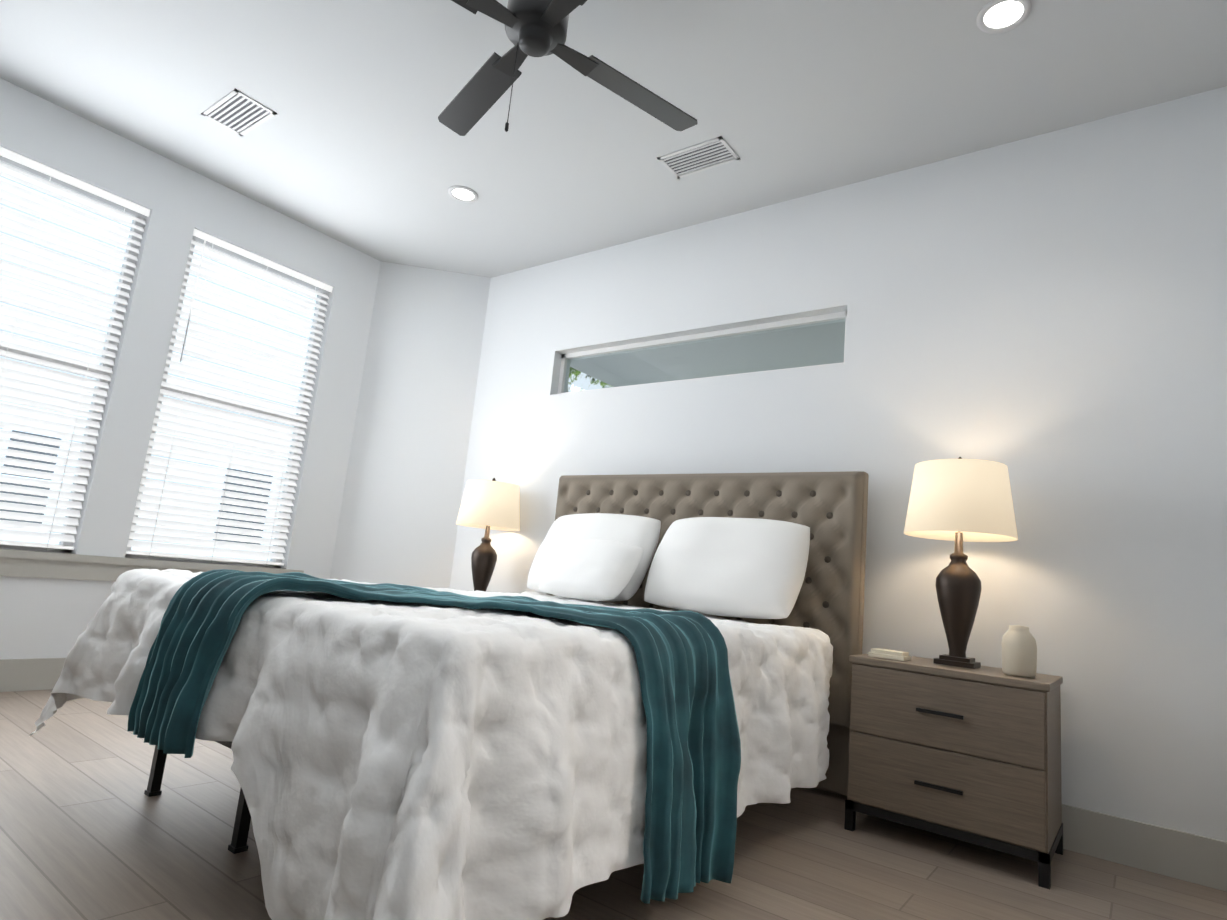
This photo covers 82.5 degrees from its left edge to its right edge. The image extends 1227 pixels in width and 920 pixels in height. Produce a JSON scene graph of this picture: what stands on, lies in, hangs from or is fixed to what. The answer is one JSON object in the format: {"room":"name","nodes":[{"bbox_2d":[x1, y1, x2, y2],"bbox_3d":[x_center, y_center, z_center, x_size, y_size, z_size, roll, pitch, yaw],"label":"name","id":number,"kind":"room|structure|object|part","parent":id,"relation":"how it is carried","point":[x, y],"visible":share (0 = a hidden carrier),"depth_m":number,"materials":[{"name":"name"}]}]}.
{"room":"bedroom","nodes":[
{"label":"bedroom","id":0,"kind":"room"},
{"bbox_2d":[0,78,380,658],"bbox_3d":[-2.623,-0.253,3.882,0.130,2.900,3.890,-2,-12,37],"label":"wall","id":1,"kind":"structure","parent":0,"point":[46,618],"depth_m":3.88,"materials":[{"name":"white paint"}]},
{"bbox_2d":[0,658,65,691],"bbox_3d":[-2.854,1.045,3.403,0.016,0.150,3.040,-2,-12,37],"label":"baseboard","id":2,"kind":"structure","parent":1,"relation":"attached to","point":[36,673],"depth_m":3.40,"materials":[{"name":"grey"}]},
{"bbox_2d":[0,160,145,553],"bbox_3d":[-3.002,-0.537,3.440,0.070,1.920,0.900,-2,-12,37],"label":"window","id":3,"kind":"structure","parent":1,"relation":"in","point":[62,543],"depth_m":3.67,"materials":[{"name":"white plastic"}]},
{"bbox_2d":[0,147,149,550],"bbox_3d":[-2.954,-0.542,3.405,0.078,1.907,0.888,-2,-12,37],"label":"window blind","id":4,"kind":"object","parent":3,"relation":"attached to","point":[43,171],"visible":0.96,"depth_m":3.55,"materials":[{"name":"white plastic"}]},
{"bbox_2d":[0,549,303,580],"bbox_3d":[-2.704,0.565,3.662,0.105,0.126,2.220,-2,-12,37],"label":"window sill","id":5,"kind":"structure","parent":1,"relation":"attached to","point":[31,564],"depth_m":3.58,"materials":[{"name":"grey"}]},
{"bbox_2d":[125,239,327,567],"bbox_3d":[-2.336,-0.325,4.315,0.070,1.920,0.900,-2,-12,37],"label":"window","id":6,"kind":"structure","parent":1,"relation":"in","point":[241,407],"depth_m":4.35,"materials":[{"name":"white plastic"}]},
{"bbox_2d":[126,229,332,566],"bbox_3d":[-2.288,-0.329,4.280,0.078,1.907,0.888,-2,-12,37],"label":"window blind","id":7,"kind":"object","parent":6,"relation":"attached to","point":[228,248],"visible":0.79,"depth_m":4.23,"materials":[{"name":"white plastic"}]},
{"bbox_2d":[329,261,490,588],"bbox_3d":[-1.435,0.031,4.874,0.560,2.900,0.560,-2,-12,37],"label":"wall","id":8,"kind":"structure","parent":0,"point":[402,496],"depth_m":4.92,"materials":[{"name":"white paint"}]},
{"bbox_2d":[0,689,1226,919],"bbox_3d":[0.916,1.411,2.641,7.535,0.100,7.130,-2,-12,37],"label":"floor","id":9,"kind":"structure","parent":0,"point":[90,829],"depth_m":2.06,"materials":[{"name":"brown wood"}]},
{"bbox_2d":[29,471,868,919],"bbox_3d":[-0.324,0.531,2.609,2.023,1.380,2.379,-2,-12,37],"label":"bed","id":10,"kind":"object","parent":9,"relation":"on","point":[655,679],"visible":1,"depth_m":1.67,"materials":[{"name":"white fabric"}]},
{"bbox_2d":[127,569,741,903],"bbox_3d":[-0.463,0.689,1.866,1.278,0.674,1.074,-2,-12,37],"label":"throw","id":11,"kind":"object","parent":10,"relation":"on","point":[389,743],"depth_m":1.49,"materials":[{"name":"teal fabric"}]},
{"bbox_2d":[527,513,660,601],"bbox_3d":[-0.110,0.488,3.589,0.740,0.500,0.210,-2,-40,39],"label":"pillow","id":12,"kind":"object","parent":10,"relation":"on","point":[643,532],"depth_m":3.54,"materials":[{"name":"white fabric"}]},
{"bbox_2d":[644,517,810,619],"bbox_3d":[0.499,0.468,3.118,0.740,0.500,0.209,-1,-42,34],"label":"pillow","id":13,"kind":"object","parent":10,"relation":"on","point":[719,566],"depth_m":3.00,"materials":[{"name":"white fabric"}]},
{"bbox_2d":[844,654,1062,889],"bbox_3d":[1.240,1.065,2.548,0.640,0.610,0.482,-2,-12,37],"label":"nightstand","id":14,"kind":"object","parent":9,"relation":"on","point":[970,755],"visible":0.96,"depth_m":2.36,"materials":[{"name":"brown wood"}]},
{"bbox_2d":[868,648,910,660],"bbox_3d":[1.050,0.739,2.658,0.130,0.029,0.100,-2,-12,37],"label":"books","id":15,"kind":"object","parent":14,"relation":"on","point":[890,654],"visible":1,"depth_m":2.62,"materials":[{"name":"beige paper"}]},
{"bbox_2d":[904,457,1017,668],"bbox_3d":[1.332,0.379,2.698,0.396,0.802,0.396,-2,-12,37],"label":"lamp","id":16,"kind":"object","parent":14,"relation":"on","point":[959,500],"visible":1,"depth_m":2.61,"materials":[{"name":"beige fabric"}]},
{"bbox_3d":[1.353,0.162,2.735,0.396,0.275,0.396,-2,-12,37],"label":"lamp shade","id":17,"kind":"part","parent":16,"relation":"part of","materials":[{"name":"beige fabric"}]},
{"bbox_2d":[1001,625,1036,677],"bbox_3d":[1.414,0.664,2.438,0.108,0.172,0.106,-2,-12,37],"label":"vase","id":18,"kind":"object","parent":14,"relation":"on","point":[1019,651],"visible":1,"depth_m":2.40,"materials":[{"name":"beige ceramic"}]},
{"bbox_3d":[-0.877,1.167,4.223,0.660,0.560,0.442,-2,-12,37],"label":"nightstand","id":19,"kind":"object","parent":9,"relation":"on","visible":0},
{"bbox_2d":[456,478,519,591],"bbox_3d":[-0.793,0.504,4.361,0.396,0.802,0.396,-2,-12,37],"label":"lamp","id":20,"kind":"object","parent":19,"relation":"on","point":[488,505],"visible":0.94,"depth_m":4.27,"materials":[{"name":"beige fabric"}]},
{"bbox_3d":[-0.772,0.287,4.397,0.396,0.275,0.396,-2,-12,37],"label":"lamp shade","id":21,"kind":"part","parent":20,"relation":"part of","materials":[{"name":"beige fabric"}]},
{"bbox_2d":[0,0,1226,386],"bbox_3d":[1.203,-1.533,3.139,7.535,0.100,7.130,-2,-12,37],"label":"ceiling","id":22,"kind":"structure","parent":0,"point":[354,144],"depth_m":3.14,"materials":[{"name":"grey paint"}]},
{"bbox_2d":[201,89,276,135],"bbox_3d":[-1.864,-1.721,3.477,0.360,0.006,0.200,-2,-12,37],"label":"ceiling vent","id":23,"kind":"object","parent":22,"relation":"in","point":[205,113],"depth_m":3.47,"materials":[{"name":"grey metal"}]},
{"bbox_3d":[-1.863,-1.724,3.477,0.324,0.002,0.164,-2,-12,37],"label":"back of the ceiling air vent","id":24,"kind":"part","parent":23,"relation":"part of","materials":[{"name":"white metal"}]},
{"bbox_2d":[448,186,477,202],"bbox_3d":[-0.866,-1.531,4.028,0.170,0.006,0.170,-2,-12,37],"label":"recessed light","id":25,"kind":"object","parent":22,"relation":"in","point":[473,192],"depth_m":4.03,"materials":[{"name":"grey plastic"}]},
{"bbox_2d":[438,0,697,135],"bbox_3d":[-0.257,-1.402,2.305,1.043,0.715,1.043,4,-10,9],"label":"ceiling fan","id":26,"kind":"object","parent":22,"relation":"hanging from","point":[536,28],"visible":1,"depth_m":2.44,"materials":[{"name":"black metal"}]},
{"bbox_2d":[657,136,739,178],"bbox_3d":[0.422,-1.499,3.476,0.360,0.006,0.200,-2,-12,37],"label":"ceiling vent","id":27,"kind":"object","parent":22,"relation":"in","point":[713,141],"depth_m":3.47,"materials":[{"name":"grey metal"}]},
{"bbox_3d":[0.422,-1.501,3.476,0.324,0.002,0.164,-2,-12,37],"label":"back ceiling air vent","id":28,"kind":"part","parent":27,"relation":"part of","materials":[{"name":"white metal"}]},
{"bbox_2d":[977,0,1030,33],"bbox_3d":[1.379,-1.575,2.472,0.170,0.006,0.170,-2,-12,37],"label":"recessed light","id":29,"kind":"object","parent":22,"relation":"in","point":[1003,14],"depth_m":2.48,"materials":[{"name":"white plastic"}]},
{"bbox_2d":[450,86,1226,841],"bbox_3d":[0.437,0.047,3.888,4.995,2.900,0.130,-2,-12,37],"label":"wall","id":30,"kind":"structure","parent":0,"point":[1044,318],"depth_m":2.98,"materials":[{"name":"white paint"}]},
{"bbox_2d":[558,311,846,393],"bbox_3d":[0.430,-0.577,4.090,1.930,0.300,0.060,-2,-12,37],"label":"transom","id":31,"kind":"object","parent":30,"relation":"attached to","point":[758,329],"visible":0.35,"depth_m":4.02,"materials":[{"name":"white glass"}]},
{"bbox_2d":[1062,804,1226,891],"bbox_3d":[0.486,1.376,3.434,4.175,0.150,0.016,-2,-12,37],"label":"baseboard","id":32,"kind":"structure","parent":30,"relation":"attached to","point":[1192,858],"depth_m":2.41,"materials":[{"name":"grey"}]},
{"label":"outside","id":33,"kind":"structure","parent":0,"visible":0},
{"bbox_2d":[0,166,316,560],"bbox_3d":[-6.595,-1.194,6.934,0.100,7.000,15.000,-2,-12,37],"label":"house","id":34,"kind":"structure","parent":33,"point":[60,209],"depth_m":8.32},
{"bbox_2d":[0,428,279,551],"bbox_3d":[-5.455,0.427,8.271,0.035,1.100,2.940,-2,-12,37],"label":"house window","id":35,"kind":"structure","parent":34,"relation":"attached to","point":[32,460],"depth_m":7.55,"materials":[{"name":"grey glass"}]},
{"bbox_2d":[567,367,612,391],"bbox_3d":[2.673,-0.916,6.242,13.000,8.000,0.100,-2,-12,37],"label":"trees","id":36,"kind":"object","parent":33,"point":[581,386],"depth_m":8.51,"materials":[{"name":"green plant"}]}
]}

